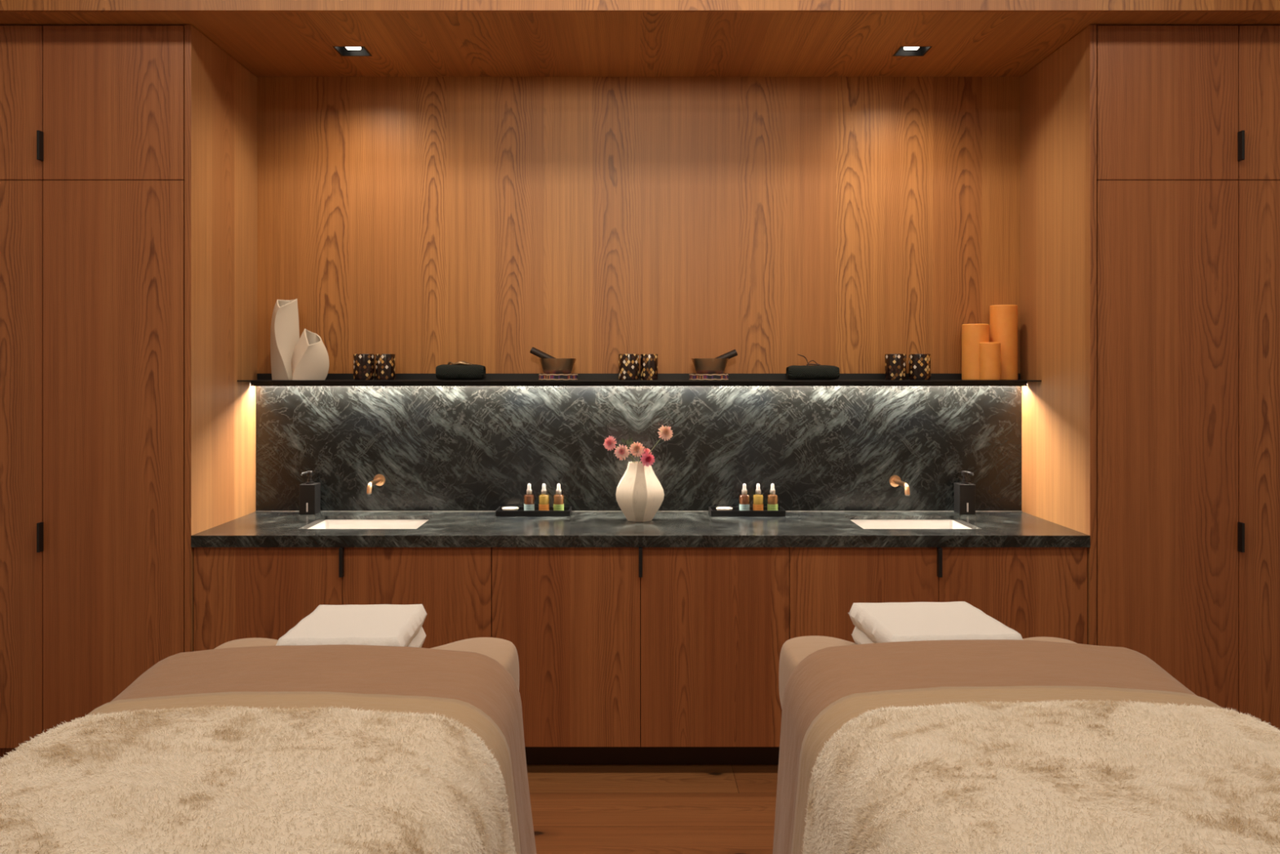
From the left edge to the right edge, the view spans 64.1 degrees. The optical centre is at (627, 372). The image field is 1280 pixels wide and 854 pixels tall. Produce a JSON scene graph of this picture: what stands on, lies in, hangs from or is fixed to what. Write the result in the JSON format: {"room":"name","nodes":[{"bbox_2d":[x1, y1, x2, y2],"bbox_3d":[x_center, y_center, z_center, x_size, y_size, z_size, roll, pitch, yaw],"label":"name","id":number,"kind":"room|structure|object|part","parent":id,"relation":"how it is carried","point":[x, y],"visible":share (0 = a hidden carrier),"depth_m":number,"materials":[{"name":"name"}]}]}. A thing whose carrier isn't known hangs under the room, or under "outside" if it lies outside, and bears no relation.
{"room":"spa massage room","nodes":[
{"label":"spa massage room","id":0,"kind":"room"},
{"bbox_2d":[184,25,257,652],"bbox_3d":[-1.572,0.103,4.000,0.024,2.693,0.701,0,0,0],"label":"panel","id":1,"kind":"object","parent":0,"point":[220,94],"depth_m":3.88,"materials":[{"name":"brown wood"}]},
{"bbox_2d":[257,76,1020,373],"bbox_3d":[0.045,0.102,4.326,3.210,2.696,0.050,0,0,0],"label":"wall","id":2,"kind":"structure","parent":0,"point":[846,224],"depth_m":4.30,"materials":[{"name":"brown wood"}]},
{"bbox_2d":[193,546,492,651],"bbox_3d":[-1.024,0.981,3.965,1.068,0.718,0.650,0,0,0],"label":"base cabinet","id":3,"kind":"object","parent":2,"relation":"attached to","point":[239,593],"visible":0.44,"depth_m":3.66,"materials":[{"name":"brown wood"}]},
{"bbox_3d":[-1.291,0.982,3.674,0.532,0.716,0.021,0,0,0],"label":"door","id":4,"kind":"part","parent":3,"relation":"part of","materials":[{"name":"brown wood"}]},
{"bbox_3d":[-1.024,0.676,3.652,0.013,0.104,0.024,0,0,0],"label":"handle","id":5,"kind":"part","parent":3,"relation":"part of","materials":[{"name":"black metal"}]},
{"bbox_3d":[-0.757,0.982,3.674,0.532,0.716,0.021,0,0,0],"label":"door","id":6,"kind":"part","parent":3,"relation":"part of","materials":[{"name":"brown wood"}]},
{"bbox_2d":[255,386,1022,511],"bbox_3d":[0.045,0.325,4.291,3.208,0.542,0.020,0,0,0],"label":"backsplash","id":7,"kind":"structure","parent":2,"relation":"attached to","point":[435,448],"depth_m":4.28,"materials":[{"name":"black stone"}]},
{"bbox_2d":[366,474,385,493],"bbox_3d":[-1.040,0.455,4.189,0.049,0.063,0.184,0,0,0],"label":"faucet","id":8,"kind":"object","parent":7,"relation":"attached to","point":[379,479],"visible":1,"depth_m":4.22,"materials":[{"name":"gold metal"}]},
{"bbox_3d":[-1.040,0.462,4.186,0.020,0.048,0.178,0,0,0],"label":"spout","id":9,"kind":"part","parent":8,"relation":"part of","materials":[{"name":"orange metal"}]},
{"bbox_2d":[888,475,910,495],"bbox_3d":[1.118,0.459,4.181,0.049,0.063,0.200,0,0,0],"label":"faucet","id":10,"kind":"object","parent":7,"relation":"attached to","point":[895,480],"visible":1,"depth_m":4.21,"materials":[{"name":"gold metal"}]},
{"bbox_3d":[1.118,0.466,4.178,0.020,0.048,0.194,0,0,0],"label":"spout","id":11,"kind":"part","parent":10,"relation":"part of","materials":[{"name":"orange metal"}]},
{"bbox_2d":[237,373,1041,386],"bbox_3d":[0.045,0.028,4.189,3.208,0.052,0.224,0,0,0],"label":"wall shelf","id":12,"kind":"object","parent":2,"relation":"attached to","point":[263,379],"visible":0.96,"depth_m":4.22,"materials":[{"name":"black metal"}]},
{"bbox_2d":[270,298,299,379],"bbox_3d":[-1.409,-0.139,4.200,0.106,0.334,0.102,0,0,45],"label":"sculptural vase","id":13,"kind":"object","parent":12,"relation":"on","point":[285,330],"visible":0.88,"depth_m":4.17,"materials":[{"name":"beige ceramic"}]},
{"bbox_2d":[291,328,328,380],"bbox_3d":[-1.287,-0.076,4.133,0.152,0.209,0.095,0,0,0],"label":"sculptural vase","id":14,"kind":"object","parent":12,"relation":"on","point":[310,358],"visible":1,"depth_m":4.11,"materials":[{"name":"beige ceramic"}]},
{"bbox_2d":[353,354,374,379],"bbox_3d":[-1.087,-0.024,4.210,0.086,0.106,0.087,0,0,0],"label":"candle cup","id":15,"kind":"object","parent":12,"relation":"on","point":[363,364],"visible":0.99,"depth_m":4.17,"materials":[{"name":"glass"}]},
{"bbox_2d":[375,354,395,379],"bbox_3d":[-0.999,-0.024,4.210,0.081,0.106,0.081,0,0,16],"label":"candle cup","id":16,"kind":"object","parent":12,"relation":"on","point":[385,364],"visible":0.98,"depth_m":4.17,"materials":[{"name":"glass"}]},
{"bbox_2d":[435,364,485,379],"bbox_3d":[-0.685,-0.004,4.195,0.194,0.064,0.110,0,0,0],"label":"roll","id":17,"kind":"object","parent":12,"relation":"on","point":[444,371],"visible":0.98,"depth_m":4.14,"materials":[{"name":"black fabric"}]},
{"bbox_2d":[447,360,471,364],"bbox_3d":[-0.688,-0.040,4.176,0.109,0.019,0.033,0,0,6],"label":"seed pod","id":18,"kind":"object","parent":17,"relation":"on","point":[462,362],"visible":1,"depth_m":4.17,"materials":[{"name":"brown plant"}]},
{"bbox_2d":[538,373,577,380],"bbox_3d":[-0.286,0.017,4.195,0.161,0.026,0.161,0,0,0],"label":"cushion","id":19,"kind":"object","parent":12,"relation":"on","point":[544,376],"visible":1,"depth_m":4.13,"materials":[{"name":"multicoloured fabric"}]},
{"bbox_2d":[538,358,576,373],"bbox_3d":[-0.289,-0.027,4.195,0.153,0.064,0.153,0,0,0],"label":"bowl","id":20,"kind":"object","parent":19,"relation":"on","point":[549,366],"visible":0.96,"depth_m":4.14,"materials":[{"name":"brown metal"}]},
{"bbox_2d":[529,346,555,358],"bbox_3d":[-0.337,-0.065,4.194,0.132,0.083,0.030,0,0,0],"label":"mallet","id":21,"kind":"object","parent":20,"relation":"in","point":[534,351],"visible":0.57,"depth_m":4.18,"materials":[{"name":"black wood"}]},
{"bbox_2d":[618,354,639,379],"bbox_3d":[0.003,-0.024,4.210,0.085,0.106,0.085,0,0,31],"label":"candle cup","id":22,"kind":"object","parent":12,"relation":"on","point":[628,364],"visible":0.98,"depth_m":4.17,"materials":[{"name":"glass"}]},
{"bbox_3d":[0.045,0.032,4.189,3.208,0.005,0.224,0,0,0],"label":"shelf plate","id":23,"kind":"part","parent":12,"relation":"part of","materials":[{"name":"black metal"}]},
{"bbox_2d":[640,354,657,379],"bbox_3d":[0.087,-0.024,4.225,0.074,0.106,0.074,0,0,-43],"label":"candle cup","id":24,"kind":"object","parent":12,"relation":"on","point":[648,362],"visible":0.97,"depth_m":4.19,"materials":[{"name":"glass"}]},
{"bbox_2d":[688,373,728,380],"bbox_3d":[0.332,0.017,4.195,0.161,0.026,0.161,0,0,0],"label":"cushion","id":25,"kind":"object","parent":12,"relation":"on","point":[696,376],"visible":1,"depth_m":4.13,"materials":[{"name":"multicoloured fabric"}]},
{"bbox_2d":[691,358,728,373],"bbox_3d":[0.337,-0.027,4.195,0.153,0.064,0.153,0,0,0],"label":"bowl","id":26,"kind":"object","parent":25,"relation":"on","point":[702,366],"visible":0.96,"depth_m":4.14,"materials":[{"name":"brown metal"}]},
{"bbox_2d":[715,349,737,359],"bbox_3d":[0.385,-0.059,4.194,0.130,0.077,0.030,0,0,0],"label":"mallet","id":27,"kind":"object","parent":26,"relation":"in","point":[733,353],"visible":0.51,"depth_m":4.18,"materials":[{"name":"black wood"}]},
{"bbox_2d":[786,364,839,379],"bbox_3d":[0.758,-0.002,4.195,0.207,0.061,0.110,0,0,0],"label":"roll","id":28,"kind":"object","parent":12,"relation":"on","point":[808,371],"visible":1,"depth_m":4.14,"materials":[{"name":"black fabric"}]},
{"bbox_2d":[797,354,821,365],"bbox_3d":[0.744,-0.054,4.192,0.096,0.047,0.012,0,0,0],"label":"twig","id":29,"kind":"object","parent":28,"relation":"on","point":[808,363],"visible":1,"depth_m":4.19,"materials":[{"name":"brown"}]},
{"bbox_2d":[884,354,906,379],"bbox_3d":[1.102,-0.024,4.210,0.087,0.106,0.087,0,0,-28],"label":"candle cup","id":30,"kind":"object","parent":12,"relation":"on","point":[895,364],"visible":0.97,"depth_m":4.17,"materials":[{"name":"glass"}]},
{"bbox_2d":[908,354,930,379],"bbox_3d":[1.202,-0.024,4.210,0.088,0.106,0.088,0,0,-12],"label":"candle cup","id":31,"kind":"object","parent":12,"relation":"on","point":[919,365],"visible":0.99,"depth_m":4.17,"materials":[{"name":"glass"}]},
{"bbox_2d":[961,324,989,379],"bbox_3d":[1.431,-0.086,4.210,0.107,0.229,0.107,0,0,0],"label":"pillar candle","id":32,"kind":"object","parent":12,"relation":"on","point":[972,335],"visible":0.86,"depth_m":4.17,"materials":[{"name":"orange wax"}]},
{"bbox_2d":[979,342,1000,380],"bbox_3d":[1.469,-0.048,4.150,0.082,0.153,0.082,0,0,0],"label":"pillar candle","id":33,"kind":"object","parent":12,"relation":"on","point":[989,352],"visible":1,"depth_m":4.12,"materials":[{"name":"orange wax"}]},
{"bbox_2d":[989,304,1017,379],"bbox_3d":[1.557,-0.126,4.235,0.109,0.308,0.109,0,0,0],"label":"pillar candle","id":34,"kind":"object","parent":12,"relation":"on","point":[1003,318],"visible":0.81,"depth_m":4.18,"materials":[{"name":"orange wax"}]},
{"bbox_2d":[492,546,789,746],"bbox_3d":[0.045,0.981,3.965,1.068,0.718,0.650,0,0,0],"label":"base cabinet","id":35,"kind":"object","parent":2,"relation":"attached to","point":[616,646],"visible":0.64,"depth_m":3.66,"materials":[{"name":"brown wood"}]},
{"bbox_3d":[-0.222,0.982,3.674,0.532,0.716,0.021,0,0,0],"label":"door","id":36,"kind":"part","parent":35,"relation":"part of","materials":[{"name":"brown wood"}]},
{"bbox_3d":[0.045,0.676,3.652,0.013,0.104,0.024,0,0,0],"label":"handle","id":37,"kind":"part","parent":35,"relation":"part of","materials":[{"name":"black metal"}]},
{"bbox_2d":[191,511,1090,546],"bbox_3d":[0.045,0.601,3.963,3.208,0.042,0.634,0,0,0],"label":"countertop","id":38,"kind":"structure","parent":35,"relation":"on","point":[255,529],"depth_m":3.73,"materials":[{"name":"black stone"}]},
{"bbox_2d":[299,471,320,514],"bbox_3d":[-1.317,0.493,4.232,0.066,0.173,0.075,0,0,0],"label":"soap dispenser","id":39,"kind":"object","parent":38,"relation":"on","point":[309,491],"visible":1,"depth_m":4.20,"materials":[{"name":"black plastic"}]},
{"bbox_2d":[307,520,427,528],"bbox_3d":[-1.007,0.673,3.976,0.488,0.154,0.396,0,0,0],"label":"sink","id":40,"kind":"object","parent":38,"relation":"in","point":[326,524],"visible":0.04,"depth_m":4.15,"materials":[{"name":"white ceramic"}]},
{"bbox_2d":[495,506,571,516],"bbox_3d":[-0.385,0.568,4.195,0.301,0.024,0.132,0,0,0],"label":"tray","id":41,"kind":"object","parent":38,"relation":"on","point":[500,512],"visible":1,"depth_m":4.13,"materials":[{"name":"black"}]},
{"bbox_2d":[502,506,518,510],"bbox_3d":[-0.483,0.563,4.203,0.068,0.021,0.068,0,0,0],"label":"disc","id":42,"kind":"object","parent":41,"relation":"on","point":[504,508],"visible":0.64,"depth_m":4.18,"materials":[{"name":"beige ceramic"}]},
{"bbox_2d":[524,483,534,510],"bbox_3d":[-0.406,0.513,4.195,0.043,0.121,0.043,0,0,0],"label":"dropper bottle","id":43,"kind":"object","parent":41,"relation":"on","point":[529,504],"visible":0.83,"depth_m":4.18,"materials":[{"name":"orange glass"}]},
{"bbox_3d":[-0.406,0.466,4.195,0.017,0.026,0.017,0,0,0],"label":"dropper bulb","id":44,"kind":"part","parent":43,"relation":"part of","materials":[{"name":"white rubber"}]},
{"bbox_2d":[538,483,549,510],"bbox_3d":[-0.345,0.513,4.195,0.043,0.121,0.043,0,0,0],"label":"dropper bottle","id":45,"kind":"object","parent":41,"relation":"on","point":[544,499],"visible":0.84,"depth_m":4.18,"materials":[{"name":"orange glass"}]},
{"bbox_3d":[-0.345,0.466,4.195,0.017,0.026,0.017,0,0,0],"label":"dropper bulb","id":46,"kind":"part","parent":45,"relation":"part of","materials":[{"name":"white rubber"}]},
{"bbox_2d":[553,483,564,510],"bbox_3d":[-0.285,0.513,4.195,0.043,0.121,0.043,0,0,0],"label":"dropper bottle","id":47,"kind":"object","parent":41,"relation":"on","point":[558,499],"visible":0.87,"depth_m":4.18,"materials":[{"name":"orange glass"}]},
{"bbox_3d":[-0.285,0.466,4.195,0.017,0.026,0.017,0,0,0],"label":"dropper bulb","id":48,"kind":"part","parent":47,"relation":"part of","materials":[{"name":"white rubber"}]},
{"bbox_2d":[255,511,1022,511],"bbox_3d":[0.045,0.579,4.279,3.208,0.002,0.003,0,0,0],"label":"bead","id":49,"kind":"object","parent":38,"relation":"on","point":[255,511],"visible":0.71,"depth_m":4.28,"materials":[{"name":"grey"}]},
{"bbox_2d":[615,461,664,521],"bbox_3d":[0.047,0.466,4.027,0.190,0.228,0.198,0,0,0],"label":"flower vase","id":50,"kind":"object","parent":38,"relation":"on","point":[639,495],"visible":0.91,"depth_m":3.97,"materials":[{"name":"beige ceramic"}]},
{"bbox_2d":[603,435,633,462],"bbox_3d":[-0.025,0.373,4.027,0.146,0.254,0.042,0,0,-5],"label":"dahlia","id":51,"kind":"object","parent":50,"relation":"in","point":[609,443],"visible":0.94,"depth_m":4.02,"materials":[{"name":"pink plant"}]},
{"bbox_2d":[613,444,635,462],"bbox_3d":[0.006,0.390,4.003,0.120,0.222,0.033,0,0,-10],"label":"dahlia","id":52,"kind":"object","parent":50,"relation":"in","point":[621,451],"visible":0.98,"depth_m":4.00,"materials":[{"name":"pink plant"}]},
{"bbox_2d":[629,441,646,462],"bbox_3d":[0.040,0.384,4.013,0.072,0.232,0.058,0,0,0],"label":"dahlia","id":53,"kind":"object","parent":50,"relation":"in","point":[636,449],"visible":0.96,"depth_m":4.00,"materials":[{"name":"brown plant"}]},
{"bbox_2d":[640,448,651,462],"bbox_3d":[0.064,0.397,4.029,0.070,0.206,0.037,0,0,-42],"label":"dahlia","id":54,"kind":"object","parent":50,"relation":"in","point":[645,450],"visible":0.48,"depth_m":4.03,"materials":[{"name":"pink plant"}]},
{"bbox_2d":[640,451,654,466],"bbox_3d":[0.074,0.403,3.996,0.061,0.196,0.107,0,0,0],"label":"dahlia","id":55,"kind":"object","parent":50,"relation":"in","point":[647,459],"visible":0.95,"depth_m":3.95,"materials":[{"name":"pink plant"}]},
{"bbox_2d":[648,425,673,453],"bbox_3d":[0.119,0.353,4.016,0.118,0.295,0.036,0,0,0],"label":"dahlia","id":56,"kind":"object","parent":50,"relation":"in","point":[665,433],"visible":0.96,"depth_m":4.01,"materials":[{"name":"pink plant"}]},
{"bbox_2d":[708,506,785,516],"bbox_3d":[0.486,0.568,4.195,0.301,0.024,0.132,0,0,0],"label":"tray","id":57,"kind":"object","parent":38,"relation":"on","point":[735,512],"visible":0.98,"depth_m":4.13,"materials":[{"name":"black"}]},
{"bbox_2d":[715,506,733,510],"bbox_3d":[0.397,0.563,4.203,0.068,0.021,0.068,0,0,0],"label":"disc","id":58,"kind":"object","parent":57,"relation":"on","point":[717,508],"visible":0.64,"depth_m":4.18,"materials":[{"name":"beige ceramic"}]},
{"bbox_2d":[739,483,749,510],"bbox_3d":[0.478,0.513,4.195,0.043,0.121,0.043,0,0,0],"label":"dropper bottle","id":59,"kind":"object","parent":57,"relation":"on","point":[744,497],"visible":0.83,"depth_m":4.18,"materials":[{"name":"orange glass"}]},
{"bbox_3d":[0.478,0.466,4.195,0.017,0.026,0.017,0,0,0],"label":"dropper bulb","id":60,"kind":"part","parent":59,"relation":"part of","materials":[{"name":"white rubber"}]},
{"bbox_2d":[752,483,763,510],"bbox_3d":[0.534,0.513,4.195,0.043,0.121,0.043,0,0,0],"label":"dropper bottle","id":61,"kind":"object","parent":57,"relation":"on","point":[757,504],"visible":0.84,"depth_m":4.18,"materials":[{"name":"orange glass"}]},
{"bbox_3d":[0.534,0.466,4.195,0.017,0.026,0.017,0,0,0],"label":"dropper bulb","id":62,"kind":"part","parent":61,"relation":"part of","materials":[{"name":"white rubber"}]},
{"bbox_2d":[767,483,777,510],"bbox_3d":[0.593,0.513,4.195,0.043,0.121,0.043,0,0,0],"label":"dropper bottle","id":63,"kind":"object","parent":57,"relation":"on","point":[772,499],"visible":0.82,"depth_m":4.18,"materials":[{"name":"orange glass"}]},
{"bbox_3d":[0.593,0.466,4.195,0.017,0.026,0.017,0,0,0],"label":"dropper bulb","id":64,"kind":"part","parent":63,"relation":"part of","materials":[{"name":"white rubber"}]},
{"bbox_2d":[850,520,972,528],"bbox_3d":[1.097,0.673,3.976,0.488,0.154,0.396,0,0,0],"label":"sink","id":65,"kind":"object","parent":38,"relation":"in","point":[865,524],"visible":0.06,"depth_m":4.15,"materials":[{"name":"white ceramic"}]},
{"bbox_2d":[954,471,975,514],"bbox_3d":[1.394,0.493,4.232,0.066,0.173,0.075,0,0,0],"label":"soap dispenser","id":66,"kind":"object","parent":38,"relation":"on","point":[964,491],"visible":1,"depth_m":4.20,"materials":[{"name":"black plastic"}]},
{"bbox_2d":[524,744,779,764],"bbox_3d":[0.045,1.396,3.792,3.210,0.108,0.015,0,0,0],"label":"toe kick","id":67,"kind":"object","parent":35,"relation":"attached to","point":[534,755],"depth_m":3.79,"materials":[{"name":"black"}]},
{"bbox_3d":[0.312,0.982,3.674,0.532,0.716,0.021,0,0,0],"label":"door","id":68,"kind":"part","parent":35,"relation":"part of","materials":[{"name":"brown wood"}]},
{"bbox_2d":[789,546,1087,644],"bbox_3d":[1.114,0.981,3.965,1.068,0.718,0.650,0,0,0],"label":"base cabinet","id":69,"kind":"object","parent":2,"relation":"attached to","point":[1032,591],"visible":0.42,"depth_m":3.66,"materials":[{"name":"brown wood"}]},
{"bbox_3d":[0.847,0.982,3.674,0.532,0.716,0.021,0,0,0],"label":"door","id":70,"kind":"part","parent":69,"relation":"part of","materials":[{"name":"brown wood"}]},
{"bbox_3d":[1.114,0.676,3.652,0.013,0.104,0.024,0,0,0],"label":"handle","id":71,"kind":"part","parent":69,"relation":"part of","materials":[{"name":"black metal"}]},
{"bbox_3d":[1.381,0.982,3.674,0.532,0.716,0.021,0,0,0],"label":"door","id":72,"kind":"part","parent":69,"relation":"part of","materials":[{"name":"brown wood"}]},
{"bbox_2d":[0,12,1279,77],"bbox_3d":[0.045,-1.276,3.942,6.000,0.060,0.818,0,0,0],"label":"ceiling","id":73,"kind":"structure","parent":0,"point":[266,44],"depth_m":3.79,"materials":[{"name":"brown wood"}]},
{"bbox_2d":[333,46,372,56],"bbox_3d":[-1.067,-1.265,3.961,0.123,0.038,0.123,0,0,0],"label":"recessed light","id":74,"kind":"object","parent":73,"relation":"attached to","point":[342,51],"visible":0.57,"depth_m":4.01,"materials":[{"name":"black metal"}]},
{"bbox_2d":[892,46,932,56],"bbox_3d":[1.101,-1.265,3.961,0.123,0.038,0.123,0,0,0],"label":"recessed light","id":75,"kind":"object","parent":73,"relation":"attached to","point":[902,51],"visible":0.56,"depth_m":4.01,"materials":[{"name":"black metal"}]},
{"bbox_2d":[526,764,778,853],"bbox_3d":[0.045,1.480,1.000,6.600,0.060,7.100,0,0,0],"label":"floor","id":76,"kind":"structure","parent":0,"point":[576,808],"depth_m":3.40,"materials":[{"name":"brown wood"}]},
{"bbox_2d":[0,25,184,758],"bbox_3d":[-2.091,0.104,3.946,1.010,2.691,0.648,0,0,0],"label":"tall cabinet","id":77,"kind":"object","parent":76,"relation":"on","point":[92,117],"visible":0.82,"depth_m":3.65,"materials":[{"name":"brown wood"}]},
{"bbox_3d":[-2.344,0.326,3.660,0.502,2.027,0.021,0,0,0],"label":"door","id":78,"kind":"part","parent":77,"relation":"part of","materials":[{"name":"brown wood"}]},
{"bbox_3d":[-2.344,-0.966,3.660,0.502,0.550,0.021,0,0,0],"label":"door","id":79,"kind":"part","parent":77,"relation":"part of","materials":[{"name":"brown wood"}]},
{"bbox_3d":[-2.091,-0.808,3.636,0.009,0.104,0.028,0,0,0],"label":"handle","id":80,"kind":"part","parent":77,"relation":"part of","materials":[{"name":"black metal"}]},
{"bbox_3d":[-2.091,0.584,3.636,0.009,0.104,0.028,0,0,0],"label":"handle","id":81,"kind":"part","parent":77,"relation":"part of","materials":[{"name":"black metal"}]},
{"bbox_3d":[-1.839,-0.966,3.660,0.502,0.550,0.021,0,0,0],"label":"door","id":82,"kind":"part","parent":77,"relation":"part of","materials":[{"name":"brown wood"}]},
{"bbox_3d":[-1.839,0.326,3.660,0.502,2.027,0.021,0,0,0],"label":"door","id":83,"kind":"part","parent":77,"relation":"part of","materials":[{"name":"brown wood"}]},
{"bbox_2d":[213,636,519,689],"bbox_3d":[-0.690,1.081,1.623,0.810,0.736,2.365,0,0,0],"label":"bed","id":84,"kind":"object","parent":76,"relation":"on","point":[503,651],"visible":0.06,"depth_m":2.68,"materials":[{"name":"brown fabric"}]},
{"bbox_2d":[86,644,536,853],"bbox_3d":[-0.690,0.959,1.427,1.020,0.668,1.956,0,0,0],"label":"sheet","id":85,"kind":"object","parent":84,"relation":"on","point":[473,689],"visible":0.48,"depth_m":2.17,"materials":[{"name":"brown fabric"}]},
{"bbox_2d":[0,702,516,853],"bbox_3d":[-0.690,0.891,1.164,1.025,0.536,1.528,0,0,0],"label":"fur throw","id":86,"kind":"object","parent":85,"relation":"on","point":[211,780],"visible":1,"depth_m":1.60,"materials":[{"name":"beige fur"}]},
{"bbox_2d":[275,604,426,647],"bbox_3d":[-0.693,0.688,2.605,0.304,0.118,0.373,0,0,-2],"label":"folded towel","id":87,"kind":"object","parent":84,"relation":"on","point":[378,624],"visible":0.48,"depth_m":2.56,"materials":[{"name":"white fabric"}]},
{"bbox_2d":[778,635,1076,707],"bbox_3d":[0.802,1.079,1.623,0.810,0.742,2.365,0,0,0],"label":"bed","id":88,"kind":"object","parent":76,"relation":"on","point":[793,651],"visible":0.06,"depth_m":2.67,"materials":[{"name":"brown fabric"}]},
{"bbox_2d":[848,601,1022,644],"bbox_3d":[0.780,0.684,2.620,0.340,0.118,0.373,0,0,-3],"label":"folded towel","id":89,"kind":"object","parent":88,"relation":"on","point":[873,622],"visible":0.56,"depth_m":2.59,"materials":[{"name":"white fabric"}]},
{"bbox_2d":[773,639,1221,853],"bbox_3d":[0.802,0.953,1.427,1.025,0.679,1.957,0,0,0],"label":"sheet","id":90,"kind":"object","parent":88,"relation":"on","point":[830,686],"visible":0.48,"depth_m":2.17,"materials":[{"name":"brown fabric"}]},
{"bbox_2d":[800,698,1279,853],"bbox_3d":[0.802,0.887,1.164,1.023,0.548,1.529,0,0,0],"label":"fur throw","id":91,"kind":"object","parent":90,"relation":"on","point":[1067,776],"visible":1,"depth_m":1.60,"materials":[{"name":"beige fur"}]},
{"bbox_2d":[1096,25,1279,730],"bbox_3d":[2.182,0.104,3.946,1.010,2.691,0.648,0,0,0],"label":"tall cabinet","id":92,"kind":"object","parent":76,"relation":"on","point":[1188,117],"visible":0.8,"depth_m":3.65,"materials":[{"name":"brown wood"}]},
{"bbox_3d":[1.929,-0.966,3.660,0.502,0.550,0.021,0,0,0],"label":"door","id":93,"kind":"part","parent":92,"relation":"part of","materials":[{"name":"brown wood"}]},
{"bbox_3d":[1.929,0.326,3.660,0.502,2.027,0.021,0,0,0],"label":"door","id":94,"kind":"part","parent":92,"relation":"part of","materials":[{"name":"brown wood"}]},
{"bbox_3d":[2.182,-0.808,3.636,0.009,0.104,0.028,0,0,0],"label":"handle","id":95,"kind":"part","parent":92,"relation":"part of","materials":[{"name":"black metal"}]},
{"bbox_3d":[2.182,0.584,3.636,0.009,0.104,0.028,0,0,0],"label":"handle","id":96,"kind":"part","parent":92,"relation":"part of","materials":[{"name":"black metal"}]},
{"bbox_3d":[2.434,-0.966,3.660,0.502,0.550,0.021,0,0,0],"label":"door","id":97,"kind":"part","parent":92,"relation":"part of","materials":[{"name":"brown wood"}]},
{"bbox_3d":[2.434,0.326,3.660,0.502,2.027,0.021,0,0,0],"label":"door","id":98,"kind":"part","parent":92,"relation":"part of","materials":[{"name":"brown wood"}]},
{"bbox_2d":[1020,25,1096,644],"bbox_3d":[1.662,0.103,4.000,0.024,2.693,0.701,0,0,0],"label":"panel","id":99,"kind":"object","parent":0,"point":[1058,95],"depth_m":3.88,"materials":[{"name":"brown wood"}]},
{"bbox_2d":[0,0,1279,12],"bbox_3d":[0.045,-1.548,3.523,6.000,0.604,0.020,0,0,0],"label":"trim","id":100,"kind":"structure","parent":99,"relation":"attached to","point":[6,6],"depth_m":3.51,"materials":[{"name":"brown wood"}]}
]}

